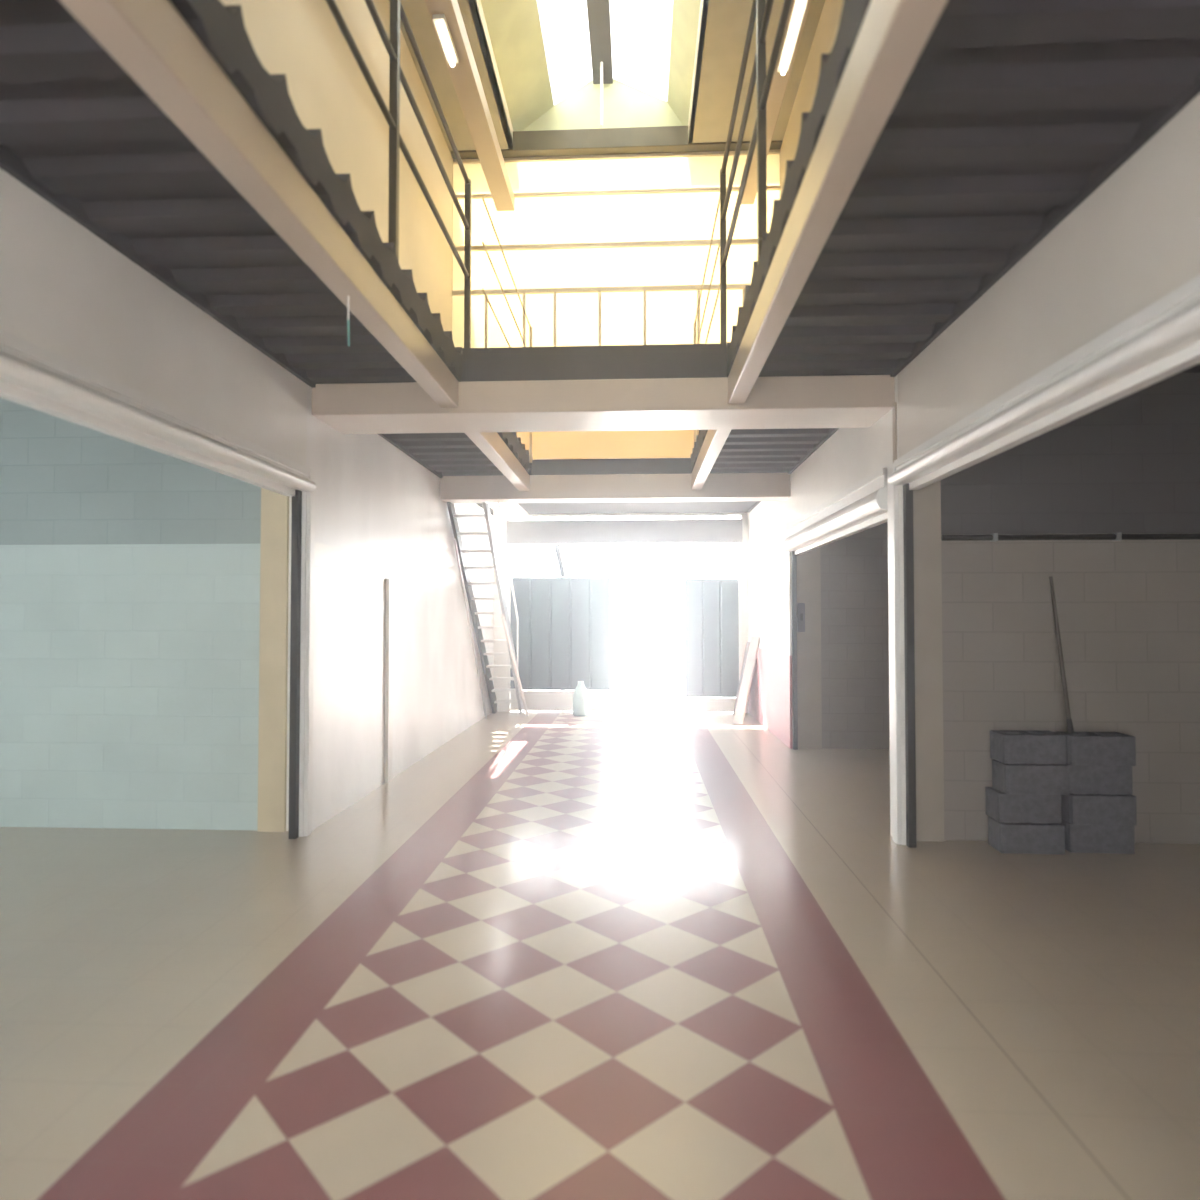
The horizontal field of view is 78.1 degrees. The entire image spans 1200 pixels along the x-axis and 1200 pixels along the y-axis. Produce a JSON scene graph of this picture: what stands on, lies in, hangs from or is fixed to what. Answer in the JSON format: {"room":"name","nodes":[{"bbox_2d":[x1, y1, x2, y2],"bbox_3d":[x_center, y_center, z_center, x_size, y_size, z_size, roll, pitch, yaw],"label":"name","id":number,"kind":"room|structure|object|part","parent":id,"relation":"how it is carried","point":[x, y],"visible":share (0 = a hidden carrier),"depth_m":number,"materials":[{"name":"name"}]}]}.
{"room":"shopping mall","nodes":[
{"label":"shopping mall","id":0,"kind":"room"},
{"bbox_2d":[0,398,260,829],"bbox_3d":[-4.311,0.054,5.402,3.850,3.140,0.140,0,-1,3],"label":"wall","id":1,"kind":"structure","parent":0,"point":[129,673],"depth_m":5.28,"materials":[{"name":"blue paint"}]},
{"bbox_2d":[257,488,288,831],"bbox_3d":[-2.294,0.051,5.286,0.190,3.140,0.170,0,-1,3],"label":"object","id":2,"kind":"structure","parent":1,"relation":"attached to","point":[274,548],"depth_m":5.19,"materials":[{"name":"beige paint"}]},
{"bbox_2d":[0,0,494,836],"bbox_3d":[-2.153,-1.986,4.535,0.212,7.180,14.750,0,-1,3],"label":"wall","id":3,"kind":"structure","parent":0,"point":[372,498],"depth_m":5.66,"materials":[{"name":"white paint"}]},
{"bbox_2d":[0,329,315,838],"bbox_3d":[-2.268,0.266,1.146,0.235,2.520,7.875,0,-1,3],"label":"door frame","id":4,"kind":"structure","parent":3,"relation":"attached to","point":[32,376],"depth_m":3.54,"materials":[{"name":"white metal"}]},
{"bbox_3d":[-2.080,0.426,5.051,0.048,2.380,0.048,0,-1,3],"label":"guide rail","id":5,"kind":"part","parent":4,"relation":"part of","materials":[{"name":"metal"}]},
{"bbox_2d":[0,145,493,514],"bbox_3d":[-2.044,-1.547,4.519,0.030,0.080,14.350,0,-1,3],"label":"trim","id":6,"kind":"structure","parent":3,"relation":"attached to","point":[11,163],"depth_m":3.37,"materials":[{"name":"paint"}]},
{"bbox_2d":[286,496,291,830],"bbox_3d":[-2.133,0.052,5.293,0.130,3.140,0.140,0,-1,3],"label":"trim","id":7,"kind":"structure","parent":3,"relation":"attached to","point":[290,497],"depth_m":5.22,"materials":[{"name":"white paint"}]},
{"bbox_2d":[314,542,443,585],"bbox_3d":[-1.935,-0.286,6.909,0.006,0.170,3.610,0,-1,3],"label":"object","id":8,"kind":"structure","parent":3,"relation":"attached to","point":[325,556],"depth_m":6.32,"materials":[{"name":"white paint"}]},
{"bbox_2d":[385,579,393,782],"bbox_3d":[-1.929,0.731,6.770,0.030,1.850,0.120,0,-1,3],"label":"trim","id":9,"kind":"structure","parent":3,"relation":"attached to","point":[389,582],"depth_m":6.73,"materials":[{"name":"white paint"}]},
{"bbox_2d":[424,0,514,210],"bbox_3d":[-1.455,-5.016,3.263,0.220,0.180,11.740,0,-1,3],"label":"steel beam","id":10,"kind":"structure","parent":0,"point":[464,75],"depth_m":7.28,"materials":[{"name":"white metal"}]},
{"bbox_2d":[432,14,458,66],"bbox_3d":[-1.328,-4.811,6.386,0.100,0.088,0.500,0,-1,3],"label":"lamp","id":11,"kind":"object","parent":10,"relation":"attached to","point":[439,20],"visible":1,"depth_m":6.33,"materials":[{"name":"white metal"}]},
{"bbox_2d":[0,710,1199,1199],"bbox_3d":[-0.028,1.662,4.420,12.500,0.120,14.900,0,-1,3],"label":"floor","id":12,"kind":"structure","parent":0,"point":[554,955],"depth_m":2.91,"materials":[{"name":"tile"}]},
{"bbox_2d":[304,468,314,835],"bbox_3d":[-2.011,0.353,5.123,0.029,2.530,0.075,0,-1,3],"label":"post","id":13,"kind":"object","parent":12,"relation":"on","point":[310,532],"visible":0.89,"depth_m":5.10,"materials":[{"name":"white metal"}]},
{"bbox_2d":[447,502,523,718],"bbox_3d":[-1.506,-0.177,10.185,0.465,3.840,3.021,0,-1,3],"label":"staircase","id":14,"kind":"structure","parent":12,"relation":"on","point":[460,552],"depth_m":9.91,"materials":[{"name":"metal"}]},
{"bbox_3d":[-1.303,-0.910,10.001,0.028,2.381,2.421,0,-1,3],"label":"handrail","id":15,"kind":"part","parent":14,"relation":"part of","materials":[{"name":"white metal"}]},
{"bbox_2d":[501,614,528,715],"bbox_3d":[-1.181,0.979,10.402,0.043,1.554,1.732,0,-1,6],"label":"metal pole","id":16,"kind":"object","parent":12,"relation":"on","point":[502,615],"visible":0.97,"depth_m":10.27,"materials":[{"name":"silver metal"}]},
{"bbox_2d":[573,681,588,715],"bbox_3d":[-0.291,1.500,11.297,0.258,0.520,0.250,0,-1,3],"label":"plastic jug","id":17,"kind":"object","parent":12,"relation":"on","point":[581,694],"visible":1,"depth_m":11.20,"materials":[{"name":"white plastic"}]},
{"bbox_2d":[733,642,749,715],"bbox_3d":[2.149,1.194,11.057,0.243,1.120,0.650,0,-1,3],"label":"board","id":18,"kind":"object","parent":12,"relation":"on","point":[747,643],"visible":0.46,"depth_m":11.25,"materials":[{"name":"beige wood"}]},
{"bbox_2d":[733,636,759,724],"bbox_3d":[2.076,1.130,10.451,0.404,1.226,0.160,1,-2,-35],"label":"plank","id":19,"kind":"object","parent":12,"relation":"on","point":[755,640],"visible":1,"depth_m":10.43,"materials":[{"name":"beige wood"}]},
{"bbox_2d":[889,463,901,843],"bbox_3d":[1.976,0.349,4.952,0.031,2.530,0.097,0,-1,3],"label":"post","id":20,"kind":"object","parent":12,"relation":"on","point":[893,490],"visible":0.89,"depth_m":4.92,"materials":[{"name":"white metal"}]},
{"bbox_2d":[988,816,1064,854],"bbox_3d":[2.746,1.517,4.775,0.390,0.185,0.190,0,-1,4],"label":"concrete block","id":21,"kind":"object","parent":12,"relation":"on","point":[1005,837],"visible":0.81,"depth_m":4.68,"materials":[{"name":"grey concrete"}]},
{"bbox_2d":[985,787,1061,822],"bbox_3d":[2.751,1.331,4.814,0.390,0.185,0.190,0,-1,3],"label":"concrete block","id":22,"kind":"object","parent":21,"relation":"on","point":[1000,806],"visible":0.8,"depth_m":4.72,"materials":[{"name":"grey concrete"}]},
{"bbox_2d":[992,760,1068,794],"bbox_3d":[2.778,1.143,4.782,0.390,0.185,0.190,0,-1,3],"label":"concrete block","id":23,"kind":"object","parent":22,"relation":"on","point":[1030,779],"visible":0.84,"depth_m":4.69,"materials":[{"name":"grey concrete"}]},
{"bbox_2d":[990,730,1065,763],"bbox_3d":[2.784,0.957,4.821,0.390,0.185,0.190,0,-1,2],"label":"concrete block","id":24,"kind":"object","parent":23,"relation":"on","point":[1006,746],"visible":1,"depth_m":4.73,"materials":[{"name":"grey concrete"}]},
{"bbox_2d":[1061,820,1134,853],"bbox_3d":[3.195,1.517,4.788,0.390,0.185,0.190,0,-1,5],"label":"concrete block","id":25,"kind":"object","parent":12,"relation":"on","point":[1110,839],"visible":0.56,"depth_m":4.69,"materials":[{"name":"grey concrete"}]},
{"bbox_2d":[1062,794,1136,825],"bbox_3d":[3.186,1.330,4.758,0.390,0.185,0.190,0,-1,3],"label":"concrete block","id":26,"kind":"object","parent":25,"relation":"on","point":[1077,809],"visible":0.7,"depth_m":4.67,"materials":[{"name":"grey concrete"}]},
{"bbox_2d":[1065,763,1132,794],"bbox_3d":[3.188,1.143,4.797,0.390,0.185,0.190,0,-1,4],"label":"concrete block","id":27,"kind":"object","parent":26,"relation":"on","point":[1083,779],"visible":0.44,"depth_m":4.70,"materials":[{"name":"grey concrete"}]},
{"bbox_2d":[1056,731,1135,765],"bbox_3d":[3.187,0.956,4.766,0.390,0.185,0.190,0,-1,4],"label":"concrete block","id":28,"kind":"object","parent":27,"relation":"on","point":[1082,748],"visible":0.9,"depth_m":4.67,"materials":[{"name":"grey concrete"}]},
{"bbox_2d":[1049,576,1073,732],"bbox_3d":[3.031,0.352,4.863,0.038,1.024,0.174,0,-1,-11],"label":"handle","id":29,"kind":"object","parent":28,"relation":"on","point":[1070,729],"visible":1,"depth_m":4.85,"materials":[{"name":"paint"}]},
{"bbox_2d":[1066,719,1073,732],"bbox_3d":[3.044,0.816,4.790,0.040,0.095,0.046,0,-1,3],"label":"socket","id":30,"kind":"object","parent":28,"relation":"attached to","point":[1070,729],"depth_m":4.78,"materials":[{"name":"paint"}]},
{"bbox_2d":[0,0,1199,513],"bbox_3d":[-0.046,-1.661,4.527,4.020,0.250,14.540,0,-1,3],"label":"ceiling","id":31,"kind":"structure","parent":0,"point":[1004,115],"depth_m":2.87,"materials":[{"name":"metal"}]},
{"bbox_2d":[59,0,457,407],"bbox_3d":[-1.242,-1.517,1.173,0.125,0.187,7.948,0,-1,3],"label":"steel beam","id":32,"kind":"structure","parent":31,"relation":"attached to","point":[150,40],"depth_m":2.39,"materials":[{"name":"white metal"}]},
{"bbox_2d":[347,296,349,346],"bbox_3d":[-1.135,-1.259,3.341,0.011,0.230,0.009,0,-1,-20],"label":"hanging cable","id":33,"kind":"object","parent":32,"relation":"hanging from","point":[348,296],"visible":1,"depth_m":3.34,"materials":[{"name":"white metal"}]},
{"bbox_2d":[326,0,470,347],"bbox_3d":[-1.133,-2.471,3.028,0.042,1.560,5.221,0,-1,3],"label":"railing","id":34,"kind":"object","parent":31,"relation":"attached to","point":[396,75],"visible":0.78,"depth_m":3.92,"materials":[{"name":"brown metal"}]},
{"bbox_3d":[-1.089,-2.451,3.917,0.042,1.560,0.042,0,-1,3],"label":"post","id":35,"kind":"part","parent":34,"relation":"part of","materials":[{"name":"brown metal"}]},
{"bbox_3d":[-1.134,-2.881,3.027,0.034,0.034,5.200,0,-1,3],"label":"rail","id":36,"kind":"part","parent":34,"relation":"part of","materials":[{"name":"brown metal"}]},
{"bbox_3d":[-1.134,-3.231,3.035,0.034,0.034,5.200,0,-1,3],"label":"rail","id":37,"kind":"part","parent":34,"relation":"part of","materials":[{"name":"brown metal"}]},
{"bbox_3d":[-1.004,-2.412,5.614,0.042,1.560,0.042,0,-1,3],"label":"post","id":38,"kind":"part","parent":34,"relation":"part of","materials":[{"name":"brown metal"}]},
{"bbox_2d":[465,432,529,490],"bbox_3d":[-0.945,-1.380,7.119,0.125,0.187,2.838,0,-1,3],"label":"steel beam","id":39,"kind":"structure","parent":31,"relation":"attached to","point":[491,444],"depth_m":6.95,"materials":[{"name":"white metal"}]},
{"bbox_2d":[482,197,531,462],"bbox_3d":[-0.857,-2.376,7.158,0.030,1.560,2.700,0,-1,3],"label":"railing","id":40,"kind":"object","parent":31,"relation":"attached to","point":[530,327],"visible":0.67,"depth_m":6.96,"materials":[{"name":"bronze steel"}]},
{"bbox_3d":[-0.857,-2.416,7.159,0.012,0.012,2.700,0,-1,3],"label":"rail","id":41,"kind":"part","parent":40,"relation":"part of","materials":[{"name":"beige paint"}]},
{"bbox_3d":[-0.857,-2.786,7.168,0.012,0.012,2.700,0,-1,3],"label":"rail","id":42,"kind":"part","parent":40,"relation":"part of","materials":[{"name":"beige paint"}]},
{"bbox_3d":[-0.857,-3.136,7.176,0.012,0.012,2.700,0,-1,3],"label":"rail","id":43,"kind":"part","parent":40,"relation":"part of","materials":[{"name":"yellow metal"}]},
{"bbox_3d":[-0.792,-2.346,8.456,0.030,1.560,0.030,0,-1,3],"label":"post","id":44,"kind":"part","parent":40,"relation":"part of","materials":[{"name":"metal"}]},
{"bbox_2d":[312,375,894,433],"bbox_3d":[-0.004,-1.403,5.365,4.020,0.222,0.550,0,-1,3],"label":"steel beam","id":45,"kind":"structure","parent":31,"relation":"attached to","point":[847,401],"depth_m":5.13,"materials":[{"name":"white metal"}]},
{"bbox_2d":[440,473,790,503],"bbox_3d":[0.160,-1.300,8.635,4.019,0.277,0.300,0,-1,3],"label":"steel beam","id":46,"kind":"structure","parent":31,"relation":"attached to","point":[717,486],"depth_m":8.49,"materials":[{"name":"white metal"}]},
{"bbox_2d":[694,196,719,441],"bbox_3d":[1.011,-2.388,7.065,0.030,1.580,2.700,0,-1,3],"label":"railing","id":47,"kind":"structure","parent":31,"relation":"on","point":[695,338],"depth_m":6.83,"materials":[{"name":"metal"}]},
{"bbox_3d":[1.076,-2.359,8.363,0.030,1.580,0.030,0,-1,3],"label":"post","id":48,"kind":"part","parent":47,"relation":"part of","materials":[{"name":"metal"}]},
{"bbox_3d":[1.011,-3.158,7.083,0.012,0.012,2.700,0,-1,3],"label":"rail","id":49,"kind":"part","parent":47,"relation":"part of","materials":[{"name":"yellow metal"}]},
{"bbox_3d":[1.011,-2.808,7.075,0.012,0.012,2.700,0,-1,3],"label":"rail","id":50,"kind":"part","parent":47,"relation":"part of","materials":[{"name":"yellow metal"}]},
{"bbox_3d":[1.011,-2.458,7.067,0.012,0.012,2.700,0,-1,3],"label":"rail","id":51,"kind":"part","parent":47,"relation":"part of","materials":[{"name":"beige paint"}]},
{"bbox_2d":[691,429,730,489],"bbox_3d":[1.028,-1.383,7.020,0.115,0.187,2.838,0,-1,3],"label":"steel beam","id":52,"kind":"structure","parent":31,"relation":"attached to","point":[714,440],"depth_m":6.80,"materials":[{"name":"white metal"}]},
{"bbox_2d":[720,0,791,342],"bbox_3d":[0.789,-2.483,2.933,0.042,1.580,5.221,0,-1,3],"label":"railing","id":53,"kind":"object","parent":31,"relation":"attached to","point":[761,10],"visible":0.87,"depth_m":4.04,"materials":[{"name":"brown metal"}]},
{"bbox_3d":[0.919,-2.424,5.518,0.042,1.580,0.042,0,-1,3],"label":"post","id":54,"kind":"part","parent":53,"relation":"part of","materials":[{"name":"brown metal"}]},
{"bbox_3d":[0.789,-3.253,2.940,0.034,0.034,5.200,0,-1,3],"label":"rail","id":55,"kind":"part","parent":53,"relation":"part of","materials":[{"name":"brown metal"}]},
{"bbox_3d":[0.789,-2.903,2.932,0.034,0.034,5.200,0,-1,3],"label":"rail","id":56,"kind":"part","parent":53,"relation":"part of","materials":[{"name":"brown metal"}]},
{"bbox_3d":[0.834,-2.463,3.821,0.042,1.580,0.042,0,-1,3],"label":"post","id":57,"kind":"part","parent":53,"relation":"part of","materials":[{"name":"brown metal"}]},
{"bbox_2d":[728,0,947,403],"bbox_3d":[0.730,-1.519,1.074,0.115,0.187,7.948,0,-1,3],"label":"steel beam","id":58,"kind":"structure","parent":31,"relation":"attached to","point":[892,36],"depth_m":2.37,"materials":[{"name":"white metal"}]},
{"bbox_2d":[389,0,824,157],"bbox_3d":[-0.119,-5.659,3.166,4.420,0.100,12.450,0,-1,3],"label":"ceiling","id":59,"kind":"structure","parent":0,"point":[726,26],"depth_m":7.66,"materials":[{"name":"beige paint"}]},
{"bbox_2d":[468,0,708,148],"bbox_3d":[-0.242,-6.097,4.113,2.220,1.020,10.110,0,-1,3],"label":"skylight","id":60,"kind":"object","parent":59,"relation":"attached to","point":[556,64],"visible":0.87,"depth_m":8.38,"materials":[{"name":"white glass"}]},
{"bbox_3d":[-0.576,-6.371,4.156,0.490,0.330,9.950,0,-1,3],"label":"pane","id":61,"kind":"part","parent":60,"relation":"part of","materials":[{"name":"glass"}]},
{"bbox_3d":[0.020,-5.991,8.750,0.033,0.780,0.035,0,-1,3],"label":"pull rod","id":62,"kind":"part","parent":60,"relation":"part of","materials":[{"name":"white metal"}]},
{"bbox_3d":[0.009,-6.067,9.133,2.220,0.750,0.060,0,-1,3],"label":"gable panel","id":63,"kind":"part","parent":60,"relation":"part of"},
{"bbox_3d":[0.243,-6.372,4.115,0.670,0.330,9.950,0,-1,3],"label":"pane","id":64,"kind":"part","parent":60,"relation":"part of","materials":[{"name":"glass"}]},
{"bbox_2d":[451,126,781,159],"bbox_3d":[0.183,-5.575,8.997,4.000,0.240,0.150,0,-1,3],"label":"steel beam","id":65,"kind":"structure","parent":59,"relation":"attached to","point":[663,139],"depth_m":8.94,"materials":[{"name":"white metal"}]},
{"bbox_2d":[452,149,780,459],"bbox_3d":[0.177,-3.571,9.042,4.020,3.805,0.050,0,-1,3],"label":"wall","id":66,"kind":"structure","parent":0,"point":[599,250],"depth_m":9.07,"materials":[{"name":"beige paint"}]},
{"bbox_3d":[0.178,-2.333,9.033,4.020,1.320,0.010,0,-1,3],"label":"pane","id":67,"kind":"part","parent":66,"relation":"part of","materials":[{"name":"glass"}]},
{"bbox_3d":[0.178,-4.233,9.077,4.020,2.480,0.010,0,-1,3],"label":"pane","id":68,"kind":"part","parent":66,"relation":"part of","materials":[{"name":"glass"}]},
{"bbox_2d":[494,503,748,712],"bbox_3d":[0.320,-0.369,11.810,4.020,4.280,0.200,0,-1,3],"label":"wall","id":69,"kind":"structure","parent":0,"point":[514,510],"depth_m":11.78,"materials":[{"name":"white paint"}]},
{"bbox_2d":[510,577,610,710],"bbox_3d":[-0.630,0.698,11.776,1.595,2.115,0.055,0,-1,3],"label":"gate leaf","id":70,"kind":"object","parent":69,"relation":"attached to","point":[564,623],"visible":0.87,"depth_m":11.76,"materials":[{"name":"white metal"}]},
{"bbox_3d":[-0.630,1.599,11.748,1.595,0.313,0.030,0,-1,3],"label":"panel","id":71,"kind":"part","parent":70,"relation":"part of","materials":[{"name":"white metal"}]},
{"bbox_2d":[506,519,741,543],"bbox_3d":[0.372,-1.076,11.734,3.715,0.370,0.200,0,-1,3],"label":"steel beam","id":72,"kind":"structure","parent":69,"relation":"attached to","point":[665,531],"depth_m":11.64,"materials":[{"name":"white metal"}]},
{"bbox_2d":[507,543,741,711],"bbox_3d":[0.374,0.440,11.739,3.715,2.660,0.080,0,-1,3],"label":"frame","id":73,"kind":"object","parent":69,"relation":"attached to","point":[557,546],"visible":0.87,"depth_m":11.76,"materials":[{"name":"white metal"}]},
{"bbox_2d":[685,579,738,711],"bbox_3d":[1.762,0.710,11.656,0.835,2.085,0.055,0,-1,3],"label":"gate leaf","id":74,"kind":"object","parent":69,"relation":"attached to","point":[711,605],"visible":0.88,"depth_m":11.64,"materials":[{"name":"white metal"}]},
{"bbox_3d":[1.762,1.646,11.627,0.835,0.213,0.030,0,-1,3],"label":"panel","id":75,"kind":"part","parent":74,"relation":"part of","materials":[{"name":"white metal"}]},
{"bbox_2d":[741,0,810,203],"bbox_3d":[1.482,-5.020,3.116,0.180,0.180,11.740,0,-1,3],"label":"steel beam","id":76,"kind":"structure","parent":0,"point":[779,83],"depth_m":7.25,"materials":[{"name":"beige metal"}]},
{"bbox_2d":[777,0,807,74],"bbox_3d":[1.623,-4.821,5.939,0.100,0.088,1.600,0,-1,3],"label":"lamp","id":77,"kind":"object","parent":76,"relation":"attached to","point":[799,6],"visible":1,"depth_m":6.29,"materials":[{"name":"white metal"}]},
{"bbox_2d":[821,522,889,748],"bbox_3d":[4.478,0.124,8.461,3.900,3.140,0.150,0,-1,3],"label":"wall","id":78,"kind":"structure","parent":0,"point":[854,568],"depth_m":8.46,"materials":[{"name":"beige paint"}]},
{"bbox_2d":[797,547,821,748],"bbox_3d":[2.375,0.127,8.554,0.310,3.140,0.175,0,-1,3],"label":"trim","id":79,"kind":"structure","parent":78,"relation":"attached to","point":[809,695],"depth_m":8.46,"materials":[{"name":"beige paint"}]},
{"bbox_2d":[748,0,1199,844],"bbox_3d":[2.056,-1.991,4.325,0.200,7.180,14.750,0,-1,3],"label":"wall","id":80,"kind":"structure","parent":0,"point":[1134,241],"depth_m":3.59,"materials":[{"name":"white paint"}]},
{"bbox_2d":[797,603,804,631],"bbox_3d":[2.294,0.199,8.440,0.080,0.330,0.058,0,-1,3],"label":"switch box","id":81,"kind":"object","parent":80,"relation":"attached to","point":[800,606],"visible":1,"depth_m":8.42,"materials":[{"name":"paint"}]},
{"bbox_2d":[782,468,887,749],"bbox_3d":[2.124,0.386,6.785,0.235,2.540,3.330,0,-1,3],"label":"door frame","id":82,"kind":"structure","parent":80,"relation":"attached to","point":[863,506],"depth_m":6.56,"materials":[{"name":"white metal"}]},
{"bbox_3d":[2.214,0.564,8.418,0.048,2.260,0.048,0,-1,3],"label":"guide rail","id":83,"kind":"part","parent":82,"relation":"part of","materials":[{"name":"metal"}]},
{"bbox_2d":[892,402,896,462],"bbox_3d":[1.984,-1.126,4.979,0.012,0.400,0.050,0,-1,3],"label":"trim","id":84,"kind":"structure","parent":80,"relation":"attached to","point":[894,409],"depth_m":4.97,"materials":[{"name":"beige paint"}]},
{"bbox_2d":[747,72,1199,512],"bbox_3d":[1.941,-1.556,4.320,0.030,0.070,14.350,0,-1,3],"label":"trim","id":85,"kind":"structure","parent":80,"relation":"attached to","point":[1158,117],"depth_m":3.00,"materials":[{"name":"metal"}]},
{"bbox_2d":[887,275,1199,847],"bbox_3d":[1.833,0.252,0.952,0.235,2.540,7.895,0,-1,3],"label":"roller shutter","id":86,"kind":"object","parent":80,"relation":"attached to","point":[1161,341],"visible":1,"depth_m":3.10,"materials":[{"name":"white metal"}]},
{"bbox_3d":[2.036,0.417,4.865,0.048,2.390,0.048,0,-1,3],"label":"guide rail","id":87,"kind":"part","parent":86,"relation":"part of","materials":[{"name":"metal"}]},
{"bbox_2d":[941,373,1199,843],"bbox_3d":[4.279,0.045,4.988,3.950,3.140,0.150,0,-1,3],"label":"wall","id":88,"kind":"structure","parent":0,"point":[1128,611],"depth_m":4.97,"materials":[{"name":"beige paint"}]},
{"bbox_2d":[913,480,943,840],"bbox_3d":[2.181,0.047,5.078,0.250,3.140,0.180,0,-1,3],"label":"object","id":89,"kind":"structure","parent":88,"relation":"attached to","point":[926,500],"depth_m":4.98,"materials":[{"name":"beige paint"}]},
{"bbox_2d":[941,533,1199,541],"bbox_3d":[4.269,-0.423,4.899,3.920,0.050,0.050,0,-1,3],"label":"conduit","id":90,"kind":"object","parent":88,"relation":"attached to","point":[993,537],"visible":1,"depth_m":4.94,"materials":[{"name":"metal"}]},
{"bbox_2d":[1179,363,1199,372],"bbox_3d":[4.114,-1.696,2.813,4.060,0.240,11.950,0,-1,3],"label":"ceiling","id":91,"kind":"structure","parent":0,"point":[1196,368],"depth_m":4.92,"materials":[{"name":"metal"}]},
{"label":"outside","id":92,"kind":"structure","parent":0,"visible":0},
{"bbox_2d":[523,636,735,710],"bbox_3d":[1.795,2.404,35.859,80.000,0.120,48.100,0,-1,3],"label":"street","id":93,"kind":"structure","parent":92,"point":[648,672],"depth_m":19.57,"materials":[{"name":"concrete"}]}
]}

